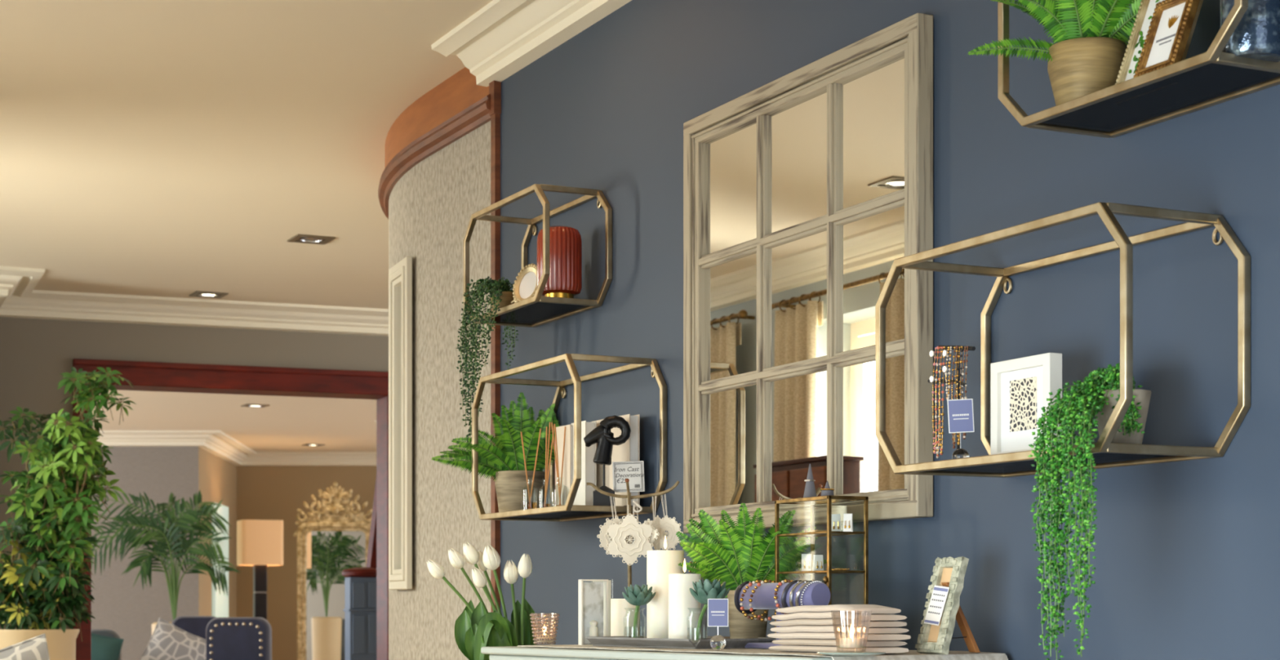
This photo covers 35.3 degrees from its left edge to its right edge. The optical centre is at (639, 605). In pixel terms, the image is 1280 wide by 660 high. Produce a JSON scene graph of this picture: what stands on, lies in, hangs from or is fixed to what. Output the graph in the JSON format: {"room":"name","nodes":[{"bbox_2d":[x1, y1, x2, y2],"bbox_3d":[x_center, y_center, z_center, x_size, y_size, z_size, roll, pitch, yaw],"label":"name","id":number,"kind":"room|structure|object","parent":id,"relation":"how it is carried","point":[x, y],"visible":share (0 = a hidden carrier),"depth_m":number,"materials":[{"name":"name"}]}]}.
{"room":"store","nodes":[
{"label":"store","id":0,"kind":"room"},
{"bbox_2d":[91,445,198,659],"bbox_3d":[-4.520,-0.240,17.249,1.498,2.480,0.098,0,0,0],"label":"wall","id":1,"kind":"structure","parent":0,"point":[130,611],"depth_m":17.20,"materials":[{"name":"grey paint"}]},
{"bbox_2d":[96,430,376,465],"bbox_3d":[-3.517,-1.421,18.526,2.064,0.118,4.601,0,0,43],"label":"trim","id":2,"kind":"structure","parent":1,"relation":"attached to","point":[217,442],"depth_m":18.10,"materials":[{"name":"beige paint"}]},
{"bbox_2d":[0,316,388,628],"bbox_3d":[-1.417,-0.240,10.285,7.242,2.480,0.180,0,0,-21],"label":"wall","id":3,"kind":"structure","parent":0,"point":[34,353],"depth_m":9.77,"materials":[{"name":"brown paint"}]},
{"bbox_2d":[0,266,388,335],"bbox_3d":[-1.733,-1.426,9.746,6.361,0.108,0.834,0,0,-26],"label":"trim","id":4,"kind":"structure","parent":3,"relation":"attached to","point":[18,297],"depth_m":9.76,"materials":[{"name":"beige paint"}]},
{"bbox_2d":[72,358,388,659],"bbox_3d":[-1.984,-0.092,10.060,1.661,2.185,0.255,0,0,-21],"label":"door frame","id":5,"kind":"structure","parent":3,"relation":"in","point":[144,375],"depth_m":10.03,"materials":[{"name":"brown wood"}]},
{"bbox_2d":[198,446,236,617],"bbox_3d":[-3.859,-0.240,18.449,0.015,2.480,2.504,0,0,-4],"label":"wall","id":6,"kind":"structure","parent":0,"point":[217,477],"depth_m":18.37,"materials":[{"name":"beige paint"}]},
{"bbox_2d":[212,502,228,617],"bbox_3d":[-3.827,-0.400,18.366,0.030,1.040,0.832,0,0,-4],"label":"window","id":7,"kind":"structure","parent":6,"relation":"in","point":[220,602],"depth_m":18.39,"materials":[{"name":"grey"}]},
{"bbox_2d":[0,0,492,452],"bbox_3d":[-0.183,-1.530,12.145,11.700,0.100,26.000,0,0,-26],"label":"ceiling","id":8,"kind":"structure","parent":0,"point":[150,148],"depth_m":6.55,"materials":[{"name":"beige paint"}]},
{"bbox_2d":[287,233,335,244],"bbox_3d":[-1.325,-1.476,8.116,0.155,0.007,0.155,0,0,-26],"label":"recessed light","id":9,"kind":"object","parent":8,"relation":"in","point":[304,238],"visible":1,"depth_m":8.11,"materials":[{"name":"silver metal"}]},
{"bbox_2d":[236,465,376,659],"bbox_3d":[-2.622,-0.240,19.650,2.648,2.480,0.100,0,0,0],"label":"wall","id":10,"kind":"structure","parent":0,"point":[264,492],"depth_m":19.60,"materials":[{"name":"beige paint"}]},
{"bbox_2d":[388,120,490,659],"bbox_3d":[-0.569,-0.181,6.711,0.521,2.362,2.730,0,0,-1],"label":"wall","id":11,"kind":"structure","parent":0,"point":[432,206],"depth_m":5.73,"materials":[{"name":"paint"}]},
{"bbox_2d":[388,256,412,589],"bbox_3d":[-0.722,-0.539,6.045,0.025,0.981,0.246,0,0,-19],"label":"trim","id":12,"kind":"structure","parent":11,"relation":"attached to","point":[400,275],"depth_m":6.05,"materials":[{"name":"beige paint"}]},
{"bbox_2d":[377,93,490,218],"bbox_3d":[-0.628,-1.331,6.714,0.469,0.062,2.764,0,0,-1],"label":"trim","id":13,"kind":"structure","parent":11,"relation":"attached to","point":[477,114],"depth_m":5.75,"materials":[{"name":"brown wood"}]},
{"bbox_2d":[384,66,488,168],"bbox_3d":[-0.575,-1.411,6.712,0.533,0.138,2.742,0,0,-1],"label":"trim","id":14,"kind":"structure","parent":11,"relation":"attached to","point":[460,91],"depth_m":5.75,"materials":[{"name":"orange wood"}]},
{"bbox_2d":[488,80,501,115],"bbox_3d":[-0.339,-1.346,5.359,0.120,0.088,0.035,0,0,-26],"label":"trim","id":15,"kind":"structure","parent":11,"relation":"attached to","point":[495,86],"depth_m":5.32,"materials":[{"name":"brown wood"}]},
{"bbox_2d":[490,113,500,612],"bbox_3d":[-0.338,-0.171,5.363,0.115,2.342,0.030,0,0,-26],"label":"trim","id":16,"kind":"structure","parent":11,"relation":"attached to","point":[495,117],"depth_m":5.33,"materials":[{"name":"brown wood"}]},
{"bbox_2d":[500,0,1279,659],"bbox_3d":[1.206,-0.240,2.230,0.120,2.480,6.955,0,0,-26],"label":"wall","id":17,"kind":"structure","parent":0,"point":[1186,563],"depth_m":3.37,"materials":[{"name":"blue paint"}]},
{"bbox_2d":[431,0,631,86],"bbox_3d":[1.061,-1.433,2.196,0.170,0.094,7.020,0,0,-26],"label":"trim","id":18,"kind":"structure","parent":17,"relation":"attached to","point":[502,37],"depth_m":5.03,"materials":[{"name":"beige paint"}]},
{"bbox_2d":[462,183,612,327],"bbox_3d":[-0.256,-0.844,4.898,0.172,0.273,0.524,0,0,-26],"label":"wall shelf","id":19,"kind":"object","parent":17,"relation":"attached to","point":[536,310],"visible":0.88,"depth_m":4.81,"materials":[{"name":"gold metal"}]},
{"bbox_2d":[456,275,518,451],"bbox_3d":[-0.380,-0.595,5.033,0.147,0.467,0.412,0,0,9],"label":"potted trailing plant","id":20,"kind":"object","parent":19,"relation":"hanging from","point":[501,295],"visible":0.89,"depth_m":4.97,"materials":[{"name":"green plant"}]},
{"bbox_2d":[511,263,537,303],"bbox_3d":[-0.269,-0.770,4.842,0.082,0.113,0.053,0,0,30],"label":"framed photo","id":21,"kind":"object","parent":19,"relation":"on","point":[525,286],"visible":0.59,"depth_m":4.84,"materials":[{"name":"gold metal"}]},
{"bbox_2d":[537,225,582,297],"bbox_3d":[-0.191,-0.806,4.769,0.106,0.177,0.106,0,0,-26],"label":"vase","id":22,"kind":"object","parent":19,"relation":"on","point":[565,277],"visible":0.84,"depth_m":4.72,"materials":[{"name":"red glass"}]},
{"bbox_2d":[471,353,666,521],"bbox_3d":[-0.175,-0.379,4.676,0.221,0.344,0.624,0,0,-26],"label":"wall shelf","id":23,"kind":"object","parent":17,"relation":"attached to","point":[569,511],"visible":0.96,"depth_m":4.55,"materials":[{"name":"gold metal"}]},
{"bbox_2d":[431,392,559,511],"bbox_3d":[-0.345,-0.374,4.934,0.321,0.313,0.177,0,0,-12],"label":"potted fern","id":24,"kind":"object","parent":23,"relation":"on","point":[506,464],"visible":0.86,"depth_m":4.93,"materials":[{"name":"green plant"}]},
{"bbox_2d":[494,470,545,511],"bbox_3d":[-0.294,-0.273,4.957,0.126,0.112,0.126,0,0,-26],"label":"pot","id":25,"kind":"object","parent":24,"relation":"attached to","point":[511,486],"depth_m":4.91,"materials":[{"name":"beige ceramic"}]},
{"bbox_2d":[543,422,555,506],"bbox_3d":[-0.220,-0.322,4.679,0.034,0.210,0.032,0,0,45],"label":"reed diffuser","id":26,"kind":"object","parent":23,"relation":"on","point":[547,473],"visible":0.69,"depth_m":4.68,"materials":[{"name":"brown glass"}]},
{"bbox_2d":[551,422,565,506],"bbox_3d":[-0.182,-0.317,4.579,0.042,0.199,0.042,0,0,0],"label":"reed diffuser","id":27,"kind":"object","parent":23,"relation":"on","point":[559,485],"visible":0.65,"depth_m":4.58,"materials":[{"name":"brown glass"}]},
{"bbox_2d":[555,424,572,506],"bbox_3d":[-0.169,-0.319,4.721,0.028,0.204,0.087,0,0,-26],"label":"book","id":28,"kind":"object","parent":23,"relation":"on","point":[566,482],"visible":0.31,"depth_m":4.71,"materials":[{"name":"beige paper"}]},
{"bbox_2d":[571,420,595,505],"bbox_3d":[-0.131,-0.321,4.660,0.028,0.207,0.081,0,0,-26],"label":"book","id":29,"kind":"object","parent":23,"relation":"on","point":[584,496],"visible":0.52,"depth_m":4.63,"materials":[{"name":"white paper"}]},
{"bbox_2d":[583,414,631,506],"bbox_3d":[-0.073,-0.321,4.491,0.106,0.207,0.048,0,0,0],"label":"sculpture","id":30,"kind":"object","parent":23,"relation":"on","point":[602,434],"visible":0.99,"depth_m":4.47,"materials":[{"name":"black metal"}]},
{"bbox_2d":[593,413,639,506],"bbox_3d":[-0.057,-0.324,4.607,0.027,0.212,0.203,0,0,-26],"label":"book","id":31,"kind":"object","parent":23,"relation":"on","point":[629,451],"visible":0.31,"depth_m":4.54,"materials":[{"name":"beige paper"}]},
{"bbox_2d":[612,460,644,506],"bbox_3d":[-0.026,-0.271,4.495,0.072,0.106,0.012,0,0,0],"label":"price card","id":32,"kind":"object","parent":23,"relation":"on","point":[633,471],"visible":0.9,"depth_m":4.50,"materials":[{"name":"white paper"}]},
{"bbox_2d":[683,13,933,533],"bbox_3d":[0.302,-0.593,3.906,0.034,0.876,0.892,0,0,-26],"label":"wall mirror","id":33,"kind":"object","parent":17,"relation":"attached to","point":[803,189],"visible":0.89,"depth_m":3.85,"materials":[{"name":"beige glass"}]},
{"bbox_2d":[875,201,1250,477],"bbox_3d":[0.618,-0.383,3.046,0.221,0.344,0.624,0,0,-26],"label":"wall shelf","id":34,"kind":"object","parent":17,"relation":"attached to","point":[1106,454],"visible":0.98,"depth_m":2.93,"materials":[{"name":"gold metal"}]},
{"bbox_2d":[927,345,975,448],"bbox_3d":[0.510,-0.327,3.293,0.050,0.210,0.106,0,0,-26],"label":"stand","id":35,"kind":"object","parent":34,"relation":"on","point":[970,348],"visible":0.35,"depth_m":3.30,"materials":[{"name":"black"}]},
{"bbox_2d":[938,346,945,454],"bbox_3d":[0.496,-0.337,3.304,0.008,0.179,0.013,0,0,-26],"label":"necklace","id":36,"kind":"object","parent":35,"relation":"hanging from","point":[942,347],"visible":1,"depth_m":3.30,"materials":[{"name":"gold metal"}]},
{"bbox_2d":[946,398,974,458],"bbox_3d":[0.506,-0.274,3.176,0.033,0.105,0.028,0,0,-41],"label":"sign holder","id":37,"kind":"object","parent":34,"relation":"on","point":[960,411],"visible":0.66,"depth_m":3.17,"materials":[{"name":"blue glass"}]},
{"bbox_2d":[948,399,973,431],"bbox_3d":[0.506,-0.299,3.175,0.040,0.052,0.001,0,0,0],"label":"print","id":38,"kind":"object","parent":37,"relation":"on","point":[955,406],"depth_m":3.17},
{"bbox_2d":[990,352,1062,454],"bbox_3d":[0.591,-0.300,3.086,0.024,0.158,0.149,0,0,-26],"label":"picture frame","id":39,"kind":"object","parent":34,"relation":"on","point":[1020,387],"visible":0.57,"depth_m":3.09,"materials":[{"name":"white paint"}]},
{"bbox_2d":[1009,376,1036,431],"bbox_3d":[0.587,-0.308,3.084,0.001,0.079,0.067,0,0,-26],"label":"print","id":40,"kind":"object","parent":39,"relation":"attached to","point":[1023,389],"depth_m":3.08},
{"bbox_2d":[1027,362,1151,659],"bbox_3d":[0.620,-0.133,2.834,0.157,0.426,0.216,0,0,40],"label":"potted trailing plant","id":41,"kind":"object","parent":34,"relation":"on","point":[1099,393],"visible":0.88,"depth_m":2.80,"materials":[{"name":"green plant"}]},
{"bbox_2d":[997,0,1279,137],"bbox_3d":[0.735,-0.852,2.861,0.172,0.273,0.524,0,0,-26],"label":"wall shelf","id":42,"kind":"object","parent":17,"relation":"attached to","point":[1213,77],"visible":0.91,"depth_m":2.85,"materials":[{"name":"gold metal"}]},
{"bbox_2d":[967,0,1142,105],"bbox_3d":[0.658,-0.865,2.982,0.230,0.279,0.271,0,0,-43],"label":"potted fern","id":43,"kind":"object","parent":42,"relation":"on","point":[1087,56],"visible":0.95,"depth_m":2.97,"materials":[{"name":"green plant"}]},
{"bbox_2d":[1047,36,1127,105],"bbox_3d":[0.668,-0.779,3.005,0.117,0.108,0.117,0,0,-26],"label":"pot","id":44,"kind":"object","parent":43,"relation":"attached to","point":[1077,67],"depth_m":2.96,"materials":[{"name":"beige wood"}]},
{"bbox_2d":[1115,0,1203,84],"bbox_3d":[0.739,-0.808,2.858,0.075,0.168,0.130,0,0,-26],"label":"framed photo","id":45,"kind":"object","parent":42,"relation":"on","point":[1139,33],"visible":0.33,"depth_m":2.90,"materials":[{"name":"white"}]},
{"bbox_2d":[1128,0,1159,73],"bbox_3d":[0.740,-0.816,2.860,0.048,0.127,0.108,0,0,-26],"label":"print","id":46,"kind":"object","parent":45,"relation":"attached to","point":[1139,33],"depth_m":2.90,"materials":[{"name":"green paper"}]},
{"bbox_2d":[1133,0,1199,77],"bbox_3d":[0.723,-0.781,2.760,0.055,0.115,0.080,0,0,-26],"label":"framed photo","id":47,"kind":"object","parent":42,"relation":"on","point":[1171,25],"visible":1,"depth_m":2.76,"materials":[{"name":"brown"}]},
{"bbox_2d":[1220,0,1279,62],"bbox_3d":[0.816,-0.800,2.677,0.085,0.150,0.085,0,0,-26],"label":"glass vase","id":48,"kind":"object","parent":42,"relation":"on","point":[1256,35],"visible":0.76,"depth_m":2.64,"materials":[{"name":"glass"}]},
{"bbox_3d":[-0.183,1.050,12.145,11.700,0.100,26.000,0,0,-26],"label":"floor","id":49,"kind":"structure","parent":0,"visible":0},
{"bbox_2d":[0,366,137,659],"bbox_3d":[-2.507,-0.014,8.590,0.667,2.028,0.418,0,0,5],"label":"potted schefflera","id":50,"kind":"object","parent":49,"relation":"on","point":[33,584],"visible":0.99,"depth_m":8.51,"materials":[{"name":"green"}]},
{"bbox_2d":[0,628,79,659],"bbox_3d":[-2.586,0.550,8.600,0.370,0.900,0.370,0,0,0],"label":"pot","id":51,"kind":"object","parent":50,"relation":"attached to","point":[61,642],"depth_m":8.48,"materials":[{"name":"beige"}]},
{"bbox_2d":[91,628,120,659],"bbox_3d":[-3.575,0.578,13.206,0.308,0.843,0.610,0,0,-6],"label":"armchair","id":52,"kind":"object","parent":49,"relation":"on","point":[104,632],"visible":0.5,"depth_m":13.41,"materials":[{"name":"grey fabric"}]},
{"bbox_2d":[91,632,124,659],"bbox_3d":[-3.536,0.319,13.150,0.311,0.308,0.123,0,0,-4],"label":"cushion","id":53,"kind":"object","parent":52,"relation":"on","point":[103,647],"visible":0.69,"depth_m":13.13,"materials":[{"name":"teal fabric"}]},
{"bbox_2d":[91,489,240,634],"bbox_3d":[-3.623,0.052,15.143,1.226,1.896,0.511,0,0,-11],"label":"potted palm","id":54,"kind":"object","parent":49,"relation":"on","point":[189,516],"visible":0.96,"depth_m":15.08,"materials":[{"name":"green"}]},
{"bbox_2d":[151,622,172,634],"bbox_3d":[-3.513,0.562,15.200,0.340,0.875,0.340,0,0,0],"label":"pot","id":55,"kind":"object","parent":54,"relation":"on","point":[153,624],"depth_m":15.11,"materials":[{"name":"beige"}]},
{"bbox_2d":[171,615,215,639],"bbox_3d":[-3.096,0.536,14.111,0.429,0.928,0.610,0,0,-14],"label":"armchair","id":56,"kind":"object","parent":49,"relation":"on","point":[196,625],"visible":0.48,"depth_m":14.30,"materials":[{"name":"blue fabric"}]},
{"bbox_2d":[139,617,205,659],"bbox_3d":[-3.143,0.344,13.600,0.541,0.529,0.185,0,0,-17],"label":"cushion","id":57,"kind":"object","parent":56,"relation":"on","point":[167,641],"visible":0.91,"depth_m":13.57,"materials":[{"name":"grey fabric"}]},
{"bbox_2d":[205,617,271,659],"bbox_3d":[-2.678,0.538,13.007,0.488,0.924,0.610,0,0,9],"label":"armchair","id":58,"kind":"object","parent":49,"relation":"on","point":[226,637],"visible":1,"depth_m":13.20,"materials":[{"name":"blue fabric"}]},
{"bbox_2d":[236,519,283,619],"bbox_3d":[-3.435,0.115,18.200,0.370,1.770,0.370,0,0,-20],"label":"floor lamp","id":59,"kind":"object","parent":49,"relation":"on","point":[260,543],"visible":0.72,"depth_m":18.06,"materials":[{"name":"brown fabric"}]},
{"bbox_2d":[293,481,372,659],"bbox_3d":[-2.854,-0.083,18.863,0.788,2.165,0.064,0,0,0],"label":"gilt mirror","id":60,"kind":"object","parent":49,"relation":"on","point":[334,540],"visible":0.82,"depth_m":18.89,"materials":[{"name":"gold glass"}]},
{"bbox_2d":[342,566,376,659],"bbox_3d":[-1.618,0.387,11.800,0.258,1.227,0.258,0,0,-17],"label":"cabinet","id":61,"kind":"object","parent":49,"relation":"on","point":[360,583],"visible":0.77,"depth_m":11.70,"materials":[{"name":"blue paint"}]},
{"bbox_2d":[365,478,376,568],"bbox_3d":[-1.555,-0.648,12.100,0.070,0.855,0.292,0,0,-31],"label":"handrail","id":62,"kind":"object","parent":61,"relation":"attached to","point":[371,553],"visible":0.14,"depth_m":12.13,"materials":[{"name":"brown wood"}]},
{"bbox_2d":[480,645,1007,659],"bbox_3d":[0.145,0.540,3.627,0.419,0.920,1.030,0,0,-34],"label":"console table","id":63,"kind":"object","parent":49,"relation":"on","point":[513,652],"visible":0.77,"depth_m":3.56,"materials":[{"name":"grey paint"}]},
{"bbox_2d":[529,613,559,644],"bbox_3d":[-0.191,0.047,4.027,0.059,0.065,0.059,0,0,22],"label":"tealight holder","id":64,"kind":"object","parent":63,"relation":"on","point":[544,638],"visible":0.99,"depth_m":4.01,"materials":[{"name":"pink glass"}]},
{"bbox_2d":[586,478,679,586],"bbox_3d":[-0.013,-0.091,4.120,0.180,0.334,0.084,0,0,-21],"label":"jewelry stand","id":65,"kind":"object","parent":63,"relation":"on","point":[628,495],"visible":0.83,"depth_m":4.12,"materials":[{"name":"metal"}]},
{"bbox_2d":[596,495,633,556],"bbox_3d":[-0.050,-0.163,4.119,0.085,0.127,0.018,0,0,-20],"label":"ornament","id":66,"kind":"object","parent":65,"relation":"hanging from","point":[604,538],"visible":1,"depth_m":4.11,"materials":[{"name":"beige"}]},
{"bbox_2d":[606,497,653,565],"bbox_3d":[-0.020,-0.153,4.112,0.096,0.142,0.027,0,0,0],"label":"ornament","id":67,"kind":"object","parent":65,"relation":"hanging from","point":[641,533],"visible":0.97,"depth_m":4.10,"materials":[{"name":"beige ceramic"}]},
{"bbox_2d":[647,497,665,550],"bbox_3d":[0.034,-0.169,4.133,0.007,0.117,0.073,0,0,33],"label":"ornament","id":68,"kind":"object","parent":65,"relation":"hanging from","point":[655,522],"visible":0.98,"depth_m":4.13,"materials":[{"name":"beige"}]},
{"bbox_2d":[659,493,683,550],"bbox_3d":[0.051,-0.171,4.129,0.076,0.122,0.016,0,0,29],"label":"ornament","id":69,"kind":"object","parent":65,"relation":"hanging from","point":[668,524],"visible":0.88,"depth_m":4.13,"materials":[{"name":"beige"}]},
{"bbox_2d":[517,644,1008,659],"bbox_3d":[0.184,0.138,3.591,0.365,0.124,0.963,0,0,-34],"label":"table runner","id":70,"kind":"object","parent":63,"relation":"on","point":[911,654],"visible":0.55,"depth_m":3.28,"materials":[{"name":"fabric"}]},
{"bbox_2d":[577,578,608,644],"bbox_3d":[-0.091,0.013,3.914,0.058,0.129,0.019,0,0,-28],"label":"picture frame","id":71,"kind":"object","parent":70,"relation":"on","point":[593,597],"visible":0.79,"depth_m":3.91,"materials":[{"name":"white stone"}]},
{"bbox_2d":[582,582,603,644],"bbox_3d":[-0.091,0.014,3.914,0.044,0.120,0.002,0,0,-29],"label":"photo","id":72,"kind":"object","parent":71,"relation":"attached to","point":[593,592],"depth_m":3.91},
{"bbox_2d":[586,635,776,648],"bbox_3d":[0.087,0.067,3.740,0.228,0.018,0.363,0,0,-34],"label":"tray","id":73,"kind":"object","parent":70,"relation":"on","point":[611,641],"visible":0.76,"depth_m":3.62,"materials":[{"name":"grey wood"}]},
{"bbox_2d":[610,598,639,635],"bbox_3d":[-0.029,0.024,4.011,0.058,0.088,0.058,0,0,-26],"label":"pillar candle","id":74,"kind":"object","parent":73,"relation":"on","point":[622,612],"visible":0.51,"depth_m":3.98,"materials":[{"name":"beige wax"}]},
{"bbox_2d":[646,537,684,638],"bbox_3d":[0.048,-0.033,3.824,0.071,0.200,0.071,0,0,-26],"label":"pillar candle","id":75,"kind":"object","parent":73,"relation":"on","point":[660,563],"visible":0.73,"depth_m":3.79,"materials":[{"name":"beige wax"}]},
{"bbox_2d":[668,558,701,643],"bbox_3d":[0.081,-0.009,3.667,0.060,0.153,0.060,0,0,-26],"label":"pillar candle","id":76,"kind":"object","parent":73,"relation":"on","point":[684,610],"visible":0.85,"depth_m":3.64,"materials":[{"name":"beige wax"}]},
{"bbox_3d":[0.102,0.036,3.566,0.038,0.064,0.038,0,0,-26],"label":"glass jar","id":77,"kind":"object","parent":73,"relation":"on","visible":0},
{"bbox_2d":[689,578,729,639],"bbox_3d":[0.124,0.006,3.566,0.072,0.108,0.073,0,0,0],"label":"succulent","id":78,"kind":"object","parent":77,"relation":"in","point":[705,590],"visible":0.83,"depth_m":3.55,"materials":[{"name":"green plant"}]},
{"bbox_3d":[-0.010,0.036,3.767,0.042,0.063,0.042,0,0,-26],"label":"glass jar","id":79,"kind":"object","parent":73,"relation":"on","visible":0},
{"bbox_2d":[622,584,656,637],"bbox_3d":[-0.002,0.010,3.767,0.063,0.100,0.064,0,0,0],"label":"succulent","id":80,"kind":"object","parent":79,"relation":"in","point":[637,596],"visible":1,"depth_m":3.75,"materials":[{"name":"green plant"}]},
{"bbox_2d":[707,598,728,650],"bbox_3d":[0.132,0.032,3.413,0.027,0.088,0.027,0,0,45],"label":"sign holder","id":81,"kind":"object","parent":70,"relation":"on","point":[717,608],"visible":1,"depth_m":3.41,"materials":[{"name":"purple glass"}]},
{"bbox_2d":[708,599,727,626],"bbox_3d":[0.132,0.012,3.411,0.033,0.045,0.001,0,0,0],"label":"print","id":82,"kind":"object","parent":81,"relation":"on","point":[715,605],"depth_m":3.41},
{"bbox_2d":[675,502,826,638],"bbox_3d":[0.208,-0.060,3.763,0.282,0.272,0.171,0,0,-1],"label":"potted fern","id":83,"kind":"object","parent":70,"relation":"on","point":[738,558],"visible":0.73,"depth_m":3.75,"materials":[{"name":"green plant"}]},
{"bbox_2d":[727,590,768,638],"bbox_3d":[0.202,0.024,3.774,0.078,0.105,0.078,0,0,-26],"label":"pot","id":84,"kind":"object","parent":83,"relation":"attached to","point":[740,626],"depth_m":3.75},
{"bbox_2d":[733,582,830,648],"bbox_3d":[0.247,0.018,3.569,0.058,0.117,0.222,0,0,-34],"label":"stand","id":85,"kind":"object","parent":70,"relation":"on","point":[817,593],"visible":0.57,"depth_m":3.56,"materials":[{"name":"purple fabric"}]},
{"bbox_2d":[774,495,868,638],"bbox_3d":[0.322,-0.059,3.628,0.090,0.270,0.190,0,0,-26],"label":"display cabinet","id":86,"kind":"object","parent":70,"relation":"on","point":[828,500],"visible":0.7,"depth_m":3.56,"materials":[{"name":"gold metal"}]},
{"bbox_2d":[803,463,816,501],"bbox_3d":[0.308,-0.224,3.651,0.027,0.067,0.027,0,0,-26],"label":"cone","id":87,"kind":"object","parent":86,"relation":"on","point":[810,490],"visible":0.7,"depth_m":3.64,"materials":[{"name":"grey"}]},
{"bbox_2d":[768,644,908,653],"bbox_3d":[0.321,0.070,3.276,0.099,0.010,0.246,0,0,-32],"label":"folded napkin","id":88,"kind":"object","parent":70,"relation":"on","point":[806,648],"visible":0.72,"depth_m":3.22,"materials":[{"name":"beige fabric"}]},
{"bbox_2d":[772,638,906,646],"bbox_3d":[0.322,0.060,3.276,0.098,0.011,0.233,0,0,-33],"label":"folded napkin","id":89,"kind":"object","parent":88,"relation":"on","point":[814,642],"visible":0.72,"depth_m":3.23,"materials":[{"name":"beige fabric"}]},
{"bbox_2d":[767,631,911,640],"bbox_3d":[0.322,0.049,3.276,0.096,0.012,0.255,0,0,-33],"label":"folded napkin","id":90,"kind":"object","parent":89,"relation":"on","point":[822,635],"visible":0.89,"depth_m":3.21,"materials":[{"name":"beige fabric"}]},
{"bbox_2d":[770,625,908,633],"bbox_3d":[0.322,0.038,3.276,0.101,0.013,0.236,0,0,-34],"label":"folded napkin","id":91,"kind":"object","parent":90,"relation":"on","point":[796,628],"visible":0.91,"depth_m":3.21,"materials":[{"name":"beige fabric"}]},
{"bbox_2d":[769,617,906,626],"bbox_3d":[0.321,0.027,3.276,0.097,0.014,0.232,0,0,-35],"label":"plate","id":92,"kind":"object","parent":91,"relation":"on","point":[840,621],"visible":0.87,"depth_m":3.21,"materials":[{"name":"beige ceramic"}]},
{"bbox_2d":[771,611,906,620],"bbox_3d":[0.321,0.017,3.276,0.096,0.015,0.240,0,0,-32],"label":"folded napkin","id":93,"kind":"object","parent":92,"relation":"on","point":[882,616],"visible":0.9,"depth_m":3.20,"materials":[{"name":"beige fabric"}]},
{"bbox_2d":[775,604,901,613],"bbox_3d":[0.321,0.005,3.276,0.097,0.015,0.208,0,0,-32],"label":"plate","id":94,"kind":"object","parent":93,"relation":"on","point":[854,608],"visible":0.96,"depth_m":3.21,"materials":[{"name":"beige ceramic"}]},
{"bbox_2d":[817,651,885,655],"bbox_3d":[0.326,0.074,3.102,0.107,0.004,0.107,0,0,0],"label":"coaster","id":95,"kind":"object","parent":70,"relation":"on","point":[830,653],"visible":1,"depth_m":3.07,"materials":[{"name":"grey"}]},
{"bbox_2d":[831,611,871,653],"bbox_3d":[0.326,0.041,3.102,0.063,0.066,0.063,0,0,0],"label":"tealight holder","id":96,"kind":"object","parent":95,"relation":"on","point":[851,642],"visible":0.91,"depth_m":3.09,"materials":[{"name":"clear glass"}]},
{"bbox_2d":[915,555,980,654],"bbox_3d":[0.506,-0.001,3.257,0.102,0.158,0.070,0,0,-31],"label":"framed photo","id":97,"kind":"object","parent":70,"relation":"on","point":[943,606],"visible":1,"depth_m":3.24,"materials":[{"name":"tile"}]},
{"bbox_3d":[-2.483,0.785,7.410,0.700,0.430,0.420,0,0,0],"label":"bench","id":98,"kind":"object","parent":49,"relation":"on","visible":0},
{"bbox_2d":[0,633,49,659],"bbox_3d":[-2.338,0.351,7.400,0.506,0.499,0.170,0,0,0],"label":"cushion","id":99,"kind":"object","parent":98,"relation":"on","point":[36,647],"visible":1,"depth_m":7.42,"materials":[{"name":"grey fabric"}]},
{"bbox_3d":[-0.287,0.556,4.554,0.190,0.888,0.190,0,0,0],"label":"floor vase","id":100,"kind":"object","parent":49,"relation":"on","visible":0},
{"bbox_2d":[426,559,475,619],"bbox_3d":[-0.388,0.031,4.558,0.192,0.271,0.057,0,0,-9],"label":"tulip","id":101,"kind":"object","parent":100,"relation":"in","point":[436,569],"visible":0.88,"depth_m":4.53,"materials":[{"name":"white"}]},
{"bbox_2d":[448,547,488,646],"bbox_3d":[-0.359,0.018,4.544,0.156,0.297,0.054,0,0,9],"label":"tulip","id":102,"kind":"object","parent":100,"relation":"in","point":[456,559],"visible":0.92,"depth_m":4.55,"materials":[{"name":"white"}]},
{"bbox_2d":[454,541,493,659],"bbox_3d":[-0.349,0.012,4.535,0.119,0.315,0.100,0,0,10],"label":"tulip","id":103,"kind":"object","parent":100,"relation":"in","point":[463,623],"visible":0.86,"depth_m":4.51,"materials":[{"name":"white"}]},
{"bbox_2d":[464,559,519,659],"bbox_3d":[-0.324,0.033,4.512,0.140,0.274,0.050,0,0,-43],"label":"tulip","id":104,"kind":"object","parent":100,"relation":"in","point":[510,571],"visible":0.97,"depth_m":4.54,"materials":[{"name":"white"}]},
{"bbox_2d":[476,550,511,646],"bbox_3d":[-0.322,0.019,4.560,0.082,0.294,0.145,0,0,-18],"label":"tulip","id":105,"kind":"object","parent":100,"relation":"in","point":[494,640],"visible":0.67,"depth_m":4.50,"materials":[{"name":"green plant"}]},
{"bbox_2d":[482,544,518,645],"bbox_3d":[-0.310,0.014,4.535,0.091,0.303,0.048,0,0,11],"label":"tulip","id":106,"kind":"object","parent":100,"relation":"in","point":[491,557],"visible":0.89,"depth_m":4.53,"materials":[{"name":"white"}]},
{"bbox_2d":[471,567,530,644],"bbox_3d":[-0.310,0.040,4.531,0.149,0.252,0.041,0,0,-36],"label":"tulip","id":107,"kind":"object","parent":100,"relation":"in","point":[479,579],"visible":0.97,"depth_m":4.57,"materials":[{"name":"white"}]},
{"bbox_2d":[473,553,537,659],"bbox_3d":[-0.292,0.034,4.521,0.053,0.304,0.175,0,0,42],"label":"tulip","id":108,"kind":"object","parent":100,"relation":"in","point":[487,620],"visible":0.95,"depth_m":4.49,"materials":[{"name":"green plant"}]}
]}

